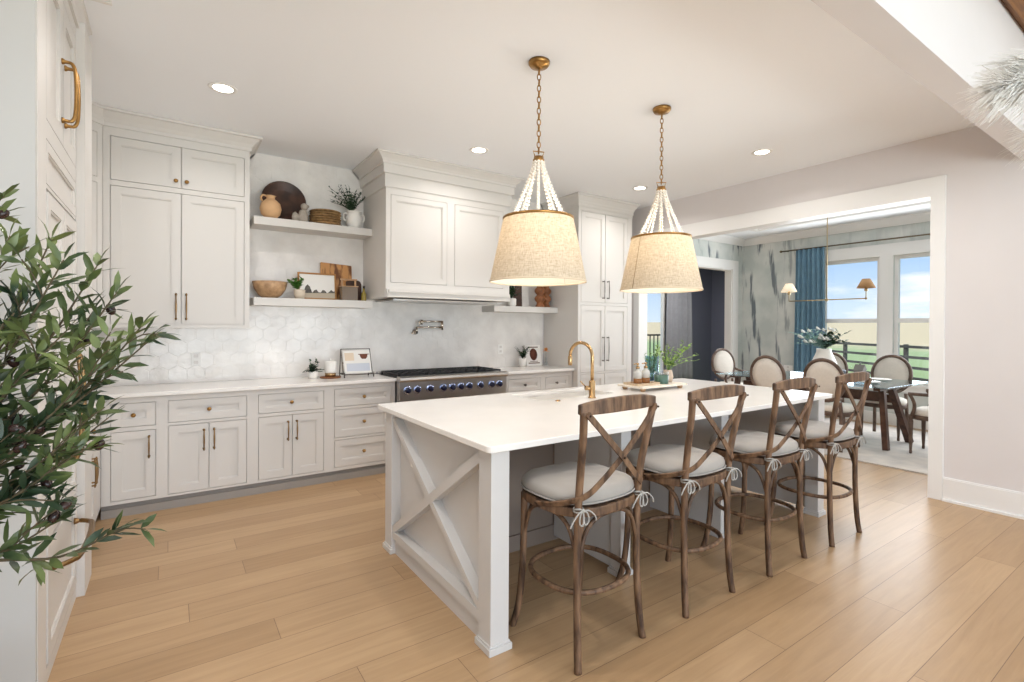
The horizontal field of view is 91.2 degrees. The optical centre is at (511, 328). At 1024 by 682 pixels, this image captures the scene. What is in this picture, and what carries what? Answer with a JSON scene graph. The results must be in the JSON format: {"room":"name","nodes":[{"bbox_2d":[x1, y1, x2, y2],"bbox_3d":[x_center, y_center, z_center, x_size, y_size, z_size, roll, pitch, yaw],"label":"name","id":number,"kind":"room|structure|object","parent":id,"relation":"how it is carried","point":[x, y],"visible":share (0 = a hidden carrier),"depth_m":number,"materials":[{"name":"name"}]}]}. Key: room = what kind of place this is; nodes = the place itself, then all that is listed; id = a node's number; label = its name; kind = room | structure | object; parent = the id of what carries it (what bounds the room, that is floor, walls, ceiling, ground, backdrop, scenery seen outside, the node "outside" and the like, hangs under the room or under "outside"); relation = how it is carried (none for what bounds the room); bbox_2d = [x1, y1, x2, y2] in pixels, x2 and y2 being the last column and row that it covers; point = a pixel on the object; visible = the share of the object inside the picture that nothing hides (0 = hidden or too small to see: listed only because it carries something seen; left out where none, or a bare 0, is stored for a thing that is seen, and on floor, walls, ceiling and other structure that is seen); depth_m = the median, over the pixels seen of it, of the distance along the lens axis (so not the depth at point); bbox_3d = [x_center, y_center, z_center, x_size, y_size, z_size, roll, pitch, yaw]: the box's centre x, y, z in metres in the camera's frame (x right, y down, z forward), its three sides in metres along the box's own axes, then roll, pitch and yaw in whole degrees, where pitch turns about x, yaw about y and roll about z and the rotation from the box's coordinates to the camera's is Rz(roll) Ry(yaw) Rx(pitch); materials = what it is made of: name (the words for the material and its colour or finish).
{"room":"kitchen","nodes":[
{"label":"kitchen","id":0,"kind":"room"},
{"bbox_2d":[0,0,36,681],"bbox_3d":[-3.021,-0.112,0.962,3.098,3.040,0.023,0,0,-34],"label":"wall","id":1,"kind":"structure","parent":0,"point":[18,18],"depth_m":1.80,"materials":[{"name":"grey paint"}]},
{"bbox_2d":[92,153,742,497],"bbox_3d":[1.198,-0.281,7.285,12.600,3.351,0.139,0,0,-34],"label":"wall","id":2,"kind":"structure","parent":0,"point":[278,342],"depth_m":5.05,"materials":[{"name":"tile"}]},
{"bbox_2d":[92,101,103,327],"bbox_3d":[-3.177,-0.832,3.603,0.230,1.648,0.400,0,0,11],"label":"upper cabinet","id":3,"kind":"object","parent":2,"relation":"attached to","point":[97,109],"visible":0.13,"depth_m":3.75,"materials":[{"name":"white paint"}]},
{"bbox_2d":[103,106,262,327],"bbox_3d":[-2.732,-0.834,4.220,1.080,1.648,0.473,0,0,-34],"label":"upper cabinet","id":4,"kind":"object","parent":2,"relation":"attached to","point":[176,193],"visible":0.98,"depth_m":4.05,"materials":[{"name":"white paint"}]},
{"bbox_2d":[191,352,200,365],"bbox_3d":[-2.811,0.268,4.462,0.075,0.120,0.008,0,0,-34],"label":"wall outlet","id":5,"kind":"object","parent":2,"relation":"attached to","point":[195,356],"visible":1,"depth_m":4.46,"materials":[{"name":"white plastic"}]},
{"bbox_2d":[250,215,371,239],"bbox_3d":[-1.935,-0.975,4.880,1.071,0.072,0.287,0,0,-34],"label":"floating shelf","id":6,"kind":"object","parent":2,"relation":"attached to","point":[257,222],"visible":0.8,"depth_m":4.78,"materials":[{"name":"white paint"}]},
{"bbox_2d":[260,194,281,217],"bbox_3d":[-2.208,-1.119,4.588,0.184,0.214,0.184,0,0,-34],"label":"terracotta jug","id":7,"kind":"object","parent":6,"relation":"on","point":[269,207],"visible":0.94,"depth_m":4.53,"materials":[{"name":"ceramic"}]},
{"bbox_2d":[262,181,305,219],"bbox_3d":[-2.168,-1.217,4.770,0.396,0.387,0.126,0,0,-34],"label":"wooden tray","id":8,"kind":"object","parent":6,"relation":"on","point":[290,198],"visible":0.68,"depth_m":4.80,"materials":[{"name":"brown wood"}]},
{"bbox_2d":[292,203,308,221],"bbox_3d":[-1.998,-1.101,4.735,0.154,0.179,0.094,0,0,-34],"label":"figurine","id":9,"kind":"object","parent":6,"relation":"on","point":[302,215],"visible":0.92,"depth_m":4.71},
{"bbox_2d":[328,185,364,227],"bbox_3d":[-1.654,-1.229,5.012,0.380,0.436,0.307,0,0,-34],"label":"potted plant","id":10,"kind":"object","parent":6,"relation":"on","point":[353,218],"visible":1,"depth_m":5.00,"materials":[{"name":"green plant"}]},
{"bbox_2d":[249,297,372,308],"bbox_3d":[-1.935,-0.249,4.887,1.080,0.072,0.287,0,0,-34],"label":"floating shelf","id":11,"kind":"object","parent":2,"relation":"attached to","point":[255,301],"visible":1,"depth_m":4.75,"materials":[{"name":"white paint"}]},
{"bbox_2d":[252,280,286,297],"bbox_3d":[-2.247,-0.363,4.656,0.300,0.153,0.300,0,0,-34],"label":"wooden bowl","id":12,"kind":"object","parent":11,"relation":"on","point":[263,288],"visible":0.84,"depth_m":4.56,"materials":[{"name":"brown wood"}]},
{"bbox_2d":[287,275,304,298],"bbox_3d":[-2.032,-0.398,4.713,0.163,0.226,0.160,0,0,-8],"label":"potted plant","id":13,"kind":"object","parent":11,"relation":"on","point":[299,293],"visible":1,"depth_m":4.69,"materials":[{"name":"green plant"}]},
{"bbox_2d":[297,272,336,299],"bbox_3d":[-1.912,-0.418,4.925,0.360,0.265,0.055,0,0,-34],"label":"picture frame","id":14,"kind":"object","parent":11,"relation":"on","point":[315,285],"visible":0.73,"depth_m":4.93,"materials":[{"name":"white paper"}]},
{"bbox_2d":[320,262,351,299],"bbox_3d":[-1.786,-0.479,5.104,0.310,0.384,0.059,0,0,-34],"label":"cutting board","id":15,"kind":"object","parent":11,"relation":"on","point":[341,271],"visible":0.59,"depth_m":5.11,"materials":[{"name":"brown wood"}]},
{"bbox_2d":[339,278,358,299],"bbox_3d":[-1.629,-0.393,5.003,0.165,0.214,0.105,0,0,-34],"label":"box","id":16,"kind":"object","parent":11,"relation":"on","point":[346,292],"visible":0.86,"depth_m":4.97,"materials":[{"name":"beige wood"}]},
{"bbox_2d":[411,320,442,334],"bbox_3d":[-0.958,-0.020,5.673,0.380,0.167,0.096,0,0,-34],"label":"pot filler","id":17,"kind":"object","parent":2,"relation":"attached to","point":[414,331],"visible":1,"depth_m":5.63,"materials":[{"name":"silver metal"}]},
{"bbox_2d":[352,148,524,304],"bbox_3d":[-0.765,-0.967,5.371,1.655,1.373,0.789,0,0,-34],"label":"range hood","id":18,"kind":"object","parent":2,"relation":"attached to","point":[436,225],"visible":0.91,"depth_m":5.06,"materials":[{"name":"white paint"}]},
{"bbox_2d":[482,306,557,313],"bbox_3d":[0.109,-0.240,6.285,0.963,0.072,0.287,0,0,-34],"label":"floating shelf","id":19,"kind":"object","parent":2,"relation":"attached to","point":[500,309],"visible":1,"depth_m":6.12,"materials":[{"name":"white paint"}]},
{"bbox_2d":[513,286,521,305],"bbox_3d":[0.060,-0.446,6.323,0.175,0.339,0.083,0,0,-34],"label":"cutting board","id":20,"kind":"object","parent":19,"relation":"on","point":[518,297],"visible":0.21,"depth_m":6.32,"materials":[{"name":"brown wood"}]},
{"bbox_2d":[522,286,528,306],"bbox_3d":[0.164,-0.448,6.416,0.110,0.339,0.055,0,0,-34],"label":"marble board","id":21,"kind":"object","parent":19,"relation":"on","point":[525,295],"visible":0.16,"depth_m":6.41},
{"bbox_2d":[534,286,544,306],"bbox_3d":[0.354,-0.430,6.367,0.141,0.309,0.141,0,0,-34],"label":"wooden candlestick","id":22,"kind":"object","parent":19,"relation":"on","point":[539,298],"visible":0.72,"depth_m":6.32,"materials":[{"name":"brown wood"}]},
{"bbox_2d":[696,256,738,380],"bbox_3d":[2.967,0.076,8.490,2.760,2.641,0.152,0,0,-34],"label":"door frame","id":23,"kind":"structure","parent":2,"relation":"attached to","point":[731,268],"depth_m":9.14,"materials":[{"name":"white paint"}]},
{"bbox_2d":[84,0,975,208],"bbox_3d":[-1.042,-1.704,3.052,8.920,0.120,4.318,0,0,-34],"label":"ceiling","id":24,"kind":"structure","parent":0,"point":[334,83],"depth_m":3.35,"materials":[{"name":"white paint"}]},
{"bbox_2d":[208,82,237,93],"bbox_3d":[-1.980,-1.649,3.436,0.180,0.004,0.180,0,0,-34],"label":"recessed light","id":25,"kind":"object","parent":24,"relation":"in","point":[220,87],"visible":1,"depth_m":3.43,"materials":[{"name":"white paint"}]},
{"bbox_2d":[489,56,586,285],"bbox_3d":[0.163,-0.961,3.076,0.596,1.351,0.596,0,0,-15],"label":"pendant lamp","id":26,"kind":"object","parent":24,"relation":"hanging from","point":[538,247],"visible":1,"depth_m":2.88,"materials":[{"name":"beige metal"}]},
{"bbox_2d":[620,105,702,292],"bbox_3d":[1.107,-0.960,3.721,0.596,1.351,0.596,0,0,2],"label":"pendant lamp","id":27,"kind":"object","parent":24,"relation":"hanging from","point":[660,261],"visible":1,"depth_m":3.53,"materials":[{"name":"beige fabric"}]},
{"bbox_2d":[47,416,1023,681],"bbox_3d":[1.361,1.471,2.834,12.450,0.100,12.320,0,0,-34],"label":"floor","id":28,"kind":"structure","parent":0,"point":[300,584],"depth_m":2.61,"materials":[{"name":"brown wood"}]},
{"bbox_2d":[37,0,91,681],"bbox_3d":[-2.318,-0.119,2.184,0.678,3.048,1.200,0,0,-34],"label":"tall cabinet","id":29,"kind":"object","parent":28,"relation":"on","point":[64,48],"visible":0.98,"depth_m":2.32,"materials":[{"name":"white paint"}]},
{"bbox_2d":[46,192,94,663],"bbox_3d":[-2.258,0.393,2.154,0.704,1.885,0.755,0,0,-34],"label":"door","id":30,"kind":"structure","parent":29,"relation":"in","point":[60,587],"depth_m":2.25,"materials":[{"name":"white paint"}]},
{"bbox_2d":[0,183,180,585],"bbox_3d":[-1.332,0.527,1.083,1.046,1.779,0.474,0,0,-34],"label":"tree","id":31,"kind":"object","parent":28,"relation":"on","point":[13,334],"visible":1,"depth_m":1.17,"materials":[{"name":"green plant"}]},
{"bbox_2d":[92,415,99,520],"bbox_3d":[-2.947,0.954,3.073,0.664,0.885,0.945,0,0,-34],"label":"base cabinet","id":32,"kind":"object","parent":28,"relation":"on","point":[95,454],"visible":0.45,"depth_m":3.34,"materials":[{"name":"white paint"}]},
{"bbox_2d":[94,373,396,407],"bbox_3d":[-2.216,0.494,3.937,2.875,0.029,1.550,0,0,-34],"label":"countertop","id":33,"kind":"structure","parent":32,"relation":"on","point":[292,382],"depth_m":4.25,"materials":[{"name":"white stone"}]},
{"bbox_2d":[303,359,324,378],"bbox_3d":[-1.901,0.377,4.801,0.177,0.199,0.186,0,0,14],"label":"potted plant","id":34,"kind":"object","parent":33,"relation":"on","point":[312,374],"visible":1,"depth_m":4.79,"materials":[{"name":"green plant"}]},
{"bbox_2d":[319,375,340,378],"bbox_3d":[-1.774,0.469,4.897,0.200,0.014,0.200,0,0,-34],"label":"wooden coaster","id":35,"kind":"object","parent":33,"relation":"on","point":[336,376],"visible":0.88,"depth_m":4.82,"materials":[{"name":"brown wood"}]},
{"bbox_2d":[324,358,336,376],"bbox_3d":[-1.773,0.372,4.897,0.114,0.178,0.114,0,0,-34],"label":"canister","id":36,"kind":"object","parent":35,"relation":"on","point":[330,366],"visible":1,"depth_m":4.85,"materials":[{"name":"white ceramic"}]},
{"bbox_2d":[339,348,373,377],"bbox_3d":[-1.558,0.337,5.034,0.304,0.278,0.184,0,0,-34],"label":"wire stand","id":37,"kind":"object","parent":33,"relation":"on","point":[343,373],"visible":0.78,"depth_m":5.00,"materials":[{"name":"grey"}]},
{"bbox_2d":[342,350,371,373],"bbox_3d":[-1.551,0.328,5.024,0.270,0.224,0.089,0,0,-34],"label":"cookbook","id":38,"kind":"object","parent":37,"relation":"on","point":[355,361],"visible":1,"depth_m":5.02,"materials":[{"name":"white paper"}]},
{"bbox_2d":[101,395,162,519],"bbox_3d":[-2.987,0.948,3.970,0.370,0.885,0.619,0,0,-34],"label":"base cabinet","id":39,"kind":"object","parent":28,"relation":"on","point":[131,476],"visible":0.96,"depth_m":3.76,"materials":[{"name":"white paint"}]},
{"bbox_2d":[163,390,252,509],"bbox_3d":[-2.579,0.949,4.249,0.620,0.885,0.619,0,0,-34],"label":"base cabinet","id":40,"kind":"object","parent":28,"relation":"on","point":[208,437],"visible":0.99,"depth_m":4.02,"materials":[{"name":"white paint"}]},
{"bbox_2d":[252,385,328,494],"bbox_3d":[-2.067,0.949,4.599,0.620,0.885,0.619,0,0,-34],"label":"base cabinet","id":41,"kind":"object","parent":28,"relation":"on","point":[291,425],"visible":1,"depth_m":4.37,"materials":[{"name":"white paint"}]},
{"bbox_2d":[328,381,394,481],"bbox_3d":[-1.556,0.950,4.955,0.625,0.885,0.609,0,0,-34],"label":"base cabinet","id":42,"kind":"object","parent":28,"relation":"on","point":[357,427],"visible":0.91,"depth_m":4.71,"materials":[{"name":"white paint"}]},
{"bbox_2d":[376,366,508,401],"bbox_3d":[-0.747,0.919,5.441,1.248,0.950,0.707,0,0,-34],"label":"range cooker","id":43,"kind":"object","parent":28,"relation":"on","point":[451,382],"visible":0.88,"depth_m":5.17,"materials":[{"name":"silver metal"}]},
{"bbox_2d":[503,373,541,392],"bbox_3d":[-0.026,0.952,5.994,0.555,0.885,0.619,0,0,-34],"label":"base cabinet","id":44,"kind":"object","parent":28,"relation":"on","point":[528,381],"visible":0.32,"depth_m":5.78,"materials":[{"name":"white paint"}]},
{"bbox_2d":[491,365,574,374],"bbox_3d":[0.168,0.494,6.132,1.036,0.029,0.617,0,0,-34],"label":"countertop","id":45,"kind":"structure","parent":44,"relation":"on","point":[544,368],"depth_m":6.05,"materials":[{"name":"white stone"}]},
{"bbox_2d":[524,345,541,365],"bbox_3d":[0.271,0.344,6.479,0.240,0.269,0.070,0,0,-34],"label":"cookbook","id":46,"kind":"object","parent":45,"relation":"on","point":[533,357],"visible":0.98,"depth_m":6.47,"materials":[{"name":"white paper"}]},
{"bbox_2d":[542,371,572,389],"bbox_3d":[0.400,0.953,6.285,0.475,0.885,0.619,0,0,-34],"label":"base cabinet","id":47,"kind":"object","parent":28,"relation":"on","point":[561,379],"visible":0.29,"depth_m":6.06,"materials":[{"name":"white paint"}]},
{"bbox_2d":[509,394,658,675],"bbox_3d":[0.326,0.852,2.337,0.536,1.142,0.530,0,0,-37],"label":"bar stool","id":48,"kind":"object","parent":28,"relation":"on","point":[579,490],"visible":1,"depth_m":2.19,"materials":[{"name":"brown wood"}]},
{"bbox_2d":[522,461,633,502],"bbox_3d":[0.307,0.712,2.362,0.484,0.076,0.456,0,0,-37],"label":"cushion","id":49,"kind":"object","parent":48,"relation":"on","point":[555,483],"depth_m":2.24,"materials":[{"name":"grey fabric"}]},
{"bbox_2d":[541,192,639,386],"bbox_3d":[1.025,-0.178,6.639,1.085,2.948,0.748,0,0,-34],"label":"pantry cabinet","id":50,"kind":"object","parent":28,"relation":"on","point":[595,312],"visible":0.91,"depth_m":6.36,"materials":[{"name":"white paint"}]},
{"bbox_2d":[383,399,825,657],"bbox_3d":[0.788,0.971,3.537,3.019,0.885,1.329,0,0,-34],"label":"kitchen island","id":51,"kind":"object","parent":28,"relation":"on","point":[453,517],"visible":0.56,"depth_m":2.90,"materials":[{"name":"white paint"}]},
{"bbox_2d":[378,378,831,452],"bbox_3d":[0.808,0.513,3.592,3.150,0.029,1.400,0,0,-34],"label":"island countertop","id":52,"kind":"structure","parent":51,"relation":"on","point":[491,423],"depth_m":3.00,"materials":[{"name":"white stone"}]},
{"bbox_2d":[524,392,597,399],"bbox_3d":[0.396,0.642,3.832,0.770,0.234,0.360,0,0,-34],"label":"sink","id":53,"kind":"object","parent":52,"relation":"in","point":[545,397],"visible":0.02,"depth_m":4.02,"materials":[{"name":"white ceramic"}]},
{"bbox_2d":[568,341,595,398],"bbox_3d":[0.498,0.292,3.661,0.132,0.408,0.232,0,0,-34],"label":"kitchen faucet","id":54,"kind":"object","parent":52,"relation":"on","point":[591,387],"visible":1,"depth_m":3.60,"materials":[{"name":"gold metal"}]},
{"bbox_2d":[617,381,686,391],"bbox_3d":[1.178,0.476,4.195,0.560,0.041,0.270,0,0,-34],"label":"wooden riser","id":55,"kind":"object","parent":52,"relation":"on","point":[678,384],"visible":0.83,"depth_m":4.08,"materials":[{"name":"brown wood"}]},
{"bbox_2d":[623,381,659,385],"bbox_3d":[1.068,0.446,4.126,0.260,0.018,0.160,0,0,-34],"label":"soap tray","id":56,"kind":"object","parent":55,"relation":"on","point":[631,382],"visible":0.76,"depth_m":4.07,"materials":[{"name":"brown wood"}]},
{"bbox_2d":[633,363,641,383],"bbox_3d":[1.026,0.364,4.097,0.070,0.170,0.067,0,0,8],"label":"soap bottle","id":57,"kind":"object","parent":56,"relation":"on","point":[637,375],"visible":0.91,"depth_m":4.07,"materials":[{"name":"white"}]},
{"bbox_2d":[642,362,649,382],"bbox_3d":[1.112,0.364,4.174,0.070,0.170,0.067,0,0,8],"label":"soap bottle","id":58,"kind":"object","parent":56,"relation":"on","point":[645,372],"visible":0.94,"depth_m":4.15,"materials":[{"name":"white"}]},
{"bbox_2d":[654,374,668,383],"bbox_3d":[1.251,0.406,4.202,0.118,0.100,0.118,0,0,-34],"label":"candle jar","id":59,"kind":"object","parent":55,"relation":"on","point":[662,378],"visible":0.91,"depth_m":4.15,"materials":[{"name":"green glass"}]},
{"bbox_2d":[656,340,698,381],"bbox_3d":[1.368,0.273,4.328,0.465,0.365,0.323,0,0,-34],"label":"vase","id":60,"kind":"object","parent":55,"relation":"on","point":[669,363],"visible":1,"depth_m":4.30,"materials":[{"name":"white ceramic"}]},
{"bbox_2d":[615,384,748,617],"bbox_3d":[0.918,0.853,2.741,0.536,1.142,0.530,0,0,-36],"label":"bar stool","id":61,"kind":"object","parent":28,"relation":"on","point":[671,466],"visible":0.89,"depth_m":2.58,"materials":[{"name":"brown wood"}]},
{"bbox_2d":[627,444,724,474],"bbox_3d":[0.900,0.713,2.767,0.484,0.076,0.456,0,0,-35],"label":"cushion","id":62,"kind":"object","parent":61,"relation":"on","point":[661,459],"depth_m":2.63,"materials":[{"name":"grey fabric"}]},
{"bbox_2d":[700,377,819,576],"bbox_3d":[1.545,0.854,3.152,0.536,1.142,0.530,0,0,-35],"label":"bar stool","id":63,"kind":"object","parent":28,"relation":"on","point":[768,449],"visible":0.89,"depth_m":3.00,"materials":[{"name":"brown wood"}]},
{"bbox_2d":[710,430,797,454],"bbox_3d":[1.527,0.714,3.178,0.484,0.076,0.456,0,0,-35],"label":"cushion","id":64,"kind":"object","parent":63,"relation":"on","point":[746,442],"depth_m":3.03,"materials":[{"name":"grey fabric"}]},
{"bbox_2d":[771,372,873,546],"bbox_3d":[2.159,0.855,3.547,0.536,1.142,0.530,0,0,-34],"label":"bar stool","id":65,"kind":"object","parent":28,"relation":"on","point":[830,436],"visible":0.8,"depth_m":3.38,"materials":[{"name":"brown wood"}]},
{"bbox_2d":[775,420,853,439],"bbox_3d":[2.141,0.715,3.573,0.484,0.076,0.456,0,0,-34],"label":"cushion","id":66,"kind":"object","parent":65,"relation":"on","point":[816,430],"depth_m":3.43,"materials":[{"name":"grey fabric"}]},
{"bbox_2d":[824,417,927,474],"bbox_3d":[4.385,1.408,6.554,2.460,0.014,4.050,0,0,-34],"label":"area rug","id":67,"kind":"object","parent":28,"relation":"on","point":[899,457],"visible":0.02,"depth_m":5.74,"materials":[{"name":"carpet"}]},
{"bbox_2d":[711,348,746,383],"bbox_3d":[3.598,0.857,8.218,0.601,1.066,0.510,0,0,-17],"label":"armchair","id":68,"kind":"object","parent":67,"relation":"on","point":[722,360],"visible":0.44,"depth_m":8.36,"materials":[{"name":"fabric"}]},
{"bbox_2d":[750,355,785,386],"bbox_3d":[3.432,0.866,6.533,0.510,1.066,0.480,0,0,-34],"label":"dining chair","id":69,"kind":"object","parent":67,"relation":"on","point":[765,370],"visible":0.28,"depth_m":6.39,"materials":[{"name":"beige fabric"}]},
{"bbox_2d":[722,370,924,450],"bbox_3d":[4.101,1.032,6.810,1.260,0.760,2.120,0,0,-34],"label":"dining table","id":70,"kind":"object","parent":67,"relation":"on","point":[878,394],"visible":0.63,"depth_m":6.07,"materials":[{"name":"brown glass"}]},
{"bbox_2d":[790,327,851,363],"bbox_3d":[3.972,0.308,6.479,0.877,0.688,0.400,0,0,4],"label":"flower vase","id":71,"kind":"object","parent":70,"relation":"on","point":[829,340],"visible":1,"depth_m":6.43,"materials":[{"name":"white ceramic"}]},
{"bbox_2d":[803,358,860,451],"bbox_3d":[3.810,0.871,5.980,0.510,1.066,0.480,0,0,-34],"label":"dining chair","id":72,"kind":"object","parent":67,"relation":"on","point":[824,370],"visible":0.4,"depth_m":5.82,"materials":[{"name":"fabric"}]},
{"bbox_2d":[824,402,853,412],"bbox_3d":[3.834,0.921,5.997,0.448,0.080,0.480,0,0,-34],"label":"seat cushion","id":73,"kind":"object","parent":72,"relation":"on","point":[843,407],"depth_m":5.82,"materials":[{"name":"beige fabric"}]},
{"bbox_2d":[830,352,847,424],"bbox_3d":[4.487,0.867,7.218,0.510,1.066,0.480,0,0,-34],"label":"dining chair","id":74,"kind":"object","parent":67,"relation":"on","point":[840,360],"visible":0.12,"depth_m":7.19,"materials":[{"name":"beige fabric"}]},
{"bbox_2d":[860,354,912,440],"bbox_3d":[4.915,0.873,6.592,0.510,1.066,0.480,0,0,-37],"label":"dining chair","id":75,"kind":"object","parent":67,"relation":"on","point":[891,366],"visible":0.59,"depth_m":6.63,"materials":[{"name":"beige fabric"}]},
{"bbox_2d":[866,397,906,404],"bbox_3d":[4.892,0.923,6.575,0.448,0.080,0.480,0,0,-37],"label":"seat cushion","id":76,"kind":"object","parent":75,"relation":"on","point":[903,401],"depth_m":6.46,"materials":[{"name":"beige fabric"}]},
{"bbox_2d":[908,389,928,453],"bbox_3d":[4.809,0.878,5.598,0.601,1.066,0.510,0,0,-34],"label":"armchair","id":77,"kind":"object","parent":67,"relation":"on","point":[919,413],"visible":0.37,"depth_m":5.65,"materials":[{"name":"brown wood"}]},
{"bbox_2d":[914,406,927,416],"bbox_3d":[4.792,0.928,5.622,0.480,0.080,0.448,0,0,-34],"label":"seat cushion","id":78,"kind":"object","parent":77,"relation":"on","point":[922,411],"depth_m":5.60,"materials":[{"name":"beige fabric"}]},
{"bbox_2d":[953,48,1023,167],"bbox_3d":[2.192,0.176,1.829,0.948,2.510,0.339,0,0,12],"label":"pampas vase","id":79,"kind":"object","parent":28,"relation":"on","point":[1008,85],"visible":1,"depth_m":1.90,"materials":[{"name":"white plant"}]},
{"bbox_2d":[650,268,711,380],"bbox_3d":[2.241,-0.172,10.809,6.900,3.100,0.120,0,0,-34],"label":"wall","id":80,"kind":"structure","parent":0,"point":[701,300],"depth_m":12.43,"materials":[{"name":"grey paint"}]},
{"bbox_2d":[650,293,664,376],"bbox_3d":[3.139,0.030,11.400,0.950,2.100,0.080,0,0,-34],"label":"window","id":81,"kind":"structure","parent":80,"relation":"in","point":[662,318],"depth_m":11.62,"materials":[{"name":"white paint"}]},
{"bbox_3d":[3.566,-1.339,11.532,2.300,0.024,0.162,0,0,-34],"label":"curtain rod","id":82,"kind":"object","parent":80,"relation":"attached to","visible":0},
{"bbox_2d":[665,292,692,378],"bbox_3d":[3.905,0.022,11.695,0.955,2.680,0.129,0,0,-34],"label":"curtain","id":83,"kind":"object","parent":82,"relation":"hanging from","point":[678,305],"visible":0.61,"depth_m":11.70,"materials":[{"name":"fabric"}]},
{"bbox_2d":[711,270,724,381],"bbox_3d":[5.686,-0.109,11.777,0.120,3.000,2.170,0,0,-34],"label":"wall","id":84,"kind":"structure","parent":0,"point":[718,277],"depth_m":12.50,"materials":[{"name":"grey paint"}]},
{"bbox_2d":[723,204,929,238],"bbox_3d":[4.289,-1.694,6.355,3.350,0.120,4.880,0,0,-34],"label":"ceiling","id":85,"kind":"structure","parent":0,"point":[924,208],"depth_m":7.71,"materials":[{"name":"white paint"}]},
{"bbox_2d":[749,201,930,231],"bbox_3d":[4.283,-1.720,6.363,2.150,0.170,3.700,0,0,-34],"label":"trim","id":86,"kind":"structure","parent":85,"relation":"attached to","point":[926,202],"depth_m":7.30,"materials":[{"name":"white paint"}]},
{"bbox_2d":[631,126,1023,492],"bbox_3d":[4.257,-0.561,3.316,0.130,3.991,9.880,0,0,-34],"label":"wall","id":87,"kind":"structure","parent":0,"point":[984,368],"depth_m":4.03,"materials":[{"name":"paint"}]},
{"bbox_2d":[633,175,946,500],"bbox_3d":[2.699,0.062,5.594,0.174,2.701,3.370,0,0,-34],"label":"trim opening","id":88,"kind":"structure","parent":87,"relation":"attached to","point":[933,189],"depth_m":4.34,"materials":[{"name":"white paint"}]},
{"bbox_2d":[698,211,929,245],"bbox_3d":[4.288,-1.574,6.356,3.350,0.120,4.880,0,0,-34],"label":"crown molding","id":89,"kind":"structure","parent":87,"relation":"attached to","point":[924,216],"depth_m":8.07,"materials":[{"name":"white paint"}]},
{"bbox_2d":[942,477,1023,519],"bbox_3d":[5.271,1.351,1.683,0.034,0.195,6.009,0,0,-34],"label":"baseboard","id":90,"kind":"structure","parent":87,"relation":"attached to","point":[1006,502],"depth_m":3.95,"materials":[{"name":"white paint"}]},
{"bbox_2d":[742,221,929,413],"bbox_3d":[5.726,-0.258,7.351,0.150,3.350,4.880,0,0,-34],"label":"wall","id":91,"kind":"structure","parent":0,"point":[768,313],"depth_m":8.77,"materials":[{"name":"paint"}]},
{"bbox_2d":[825,257,879,358],"bbox_3d":[5.343,-0.148,7.902,0.060,1.880,0.820,0,0,-34],"label":"window","id":92,"kind":"structure","parent":91,"relation":"attached to","point":[869,320],"depth_m":7.78,"materials":[{"name":"white paint"}]},
{"bbox_2d":[780,233,929,252],"bbox_3d":[5.740,-1.316,7.091,0.122,0.044,3.851,0,0,-34],"label":"curtain rod","id":93,"kind":"object","parent":91,"relation":"attached to","point":[928,233],"visible":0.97,"depth_m":7.64,"materials":[{"name":"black metal"}]},
{"bbox_2d":[794,247,824,371],"bbox_3d":[4.894,0.033,8.260,0.091,2.710,0.508,0,0,-34],"label":"curtain","id":94,"kind":"object","parent":93,"relation":"hanging from","point":[810,263],"visible":0.56,"depth_m":8.26,"materials":[{"name":"fabric"}]},
{"bbox_2d":[825,239,929,392],"bbox_3d":[5.819,-0.170,7.028,0.060,2.180,3.140,0,0,-34],"label":"window trim","id":95,"kind":"structure","parent":91,"relation":"attached to","point":[886,252],"depth_m":7.44,"materials":[{"name":"white paint"}]},
{"bbox_2d":[829,410,927,429],"bbox_3d":[5.650,1.332,7.309,0.018,0.170,4.830,0,0,-34],"label":"baseboard","id":96,"kind":"structure","parent":91,"relation":"attached to","point":[867,415],"depth_m":7.42,"materials":[{"name":"white paint"}]},
{"bbox_2d":[894,252,929,385],"bbox_3d":[5.902,-0.140,7.085,0.060,1.880,0.820,0,0,-34],"label":"window","id":97,"kind":"structure","parent":91,"relation":"attached to","point":[897,320],"depth_m":7.37,"materials":[{"name":"white paint"}]},
{"bbox_2d":[811,0,1023,160],"bbox_3d":[0.258,-1.876,1.239,8.820,1.200,0.140,0,0,-34],"label":"wall header","id":98,"kind":"structure","parent":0,"point":[938,43],"depth_m":2.49,"materials":[{"name":"paint"}]},
{"bbox_2d":[1001,0,1023,30],"bbox_3d":[0.386,-2.079,1.044,8.810,0.390,0.322,0,0,-34],"label":"timber beam","id":99,"kind":"structure","parent":98,"relation":"attached to","point":[1015,7],"depth_m":2.96,"materials":[{"name":"brown wood"}]},
{"bbox_3d":[4.289,-1.844,6.354,3.350,0.080,4.880,0,0,-34],"label":"ceiling","id":100,"kind":"structure","parent":0,"visible":0},
{"bbox_2d":[781,218,875,301],"bbox_3d":[4.168,-1.085,6.663,0.204,1.441,1.148,0,0,-34],"label":"chandelier","id":101,"kind":"object","parent":100,"relation":"hanging from","point":[867,283],"visible":0.85,"depth_m":6.64,"materials":[{"name":"gold metal"}]},
{"label":"outside","id":102,"kind":"structure","parent":0,"visible":0},
{"bbox_2d":[647,322,928,380],"bbox_3d":[18.292,-0.720,97.288,260.000,4.050,260.000,0,0,-34],"label":"ground","id":103,"kind":"structure","parent":102,"point":[913,334],"depth_m":44.08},
{"bbox_2d":[832,341,928,381],"bbox_3d":[10.490,1.088,13.358,0.126,1.360,15.052,0,0,1],"label":"fence","id":104,"kind":"object","parent":103,"relation":"on","point":[905,347],"visible":0.13,"depth_m":14.42,"materials":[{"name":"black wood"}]},
{"bbox_3d":[1.866,1.524,11.356,6.900,0.299,1.180,0,0,-34],"label":"floor","id":105,"kind":"structure","parent":0,"visible":0},
{"bbox_2d":[647,334,659,372],"bbox_3d":[3.151,0.653,12.578,3.400,1.040,0.040,0,0,-34],"label":"porch railing","id":106,"kind":"object","parent":105,"relation":"on","point":[650,335],"visible":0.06,"depth_m":12.90,"materials":[{"name":"black metal"}]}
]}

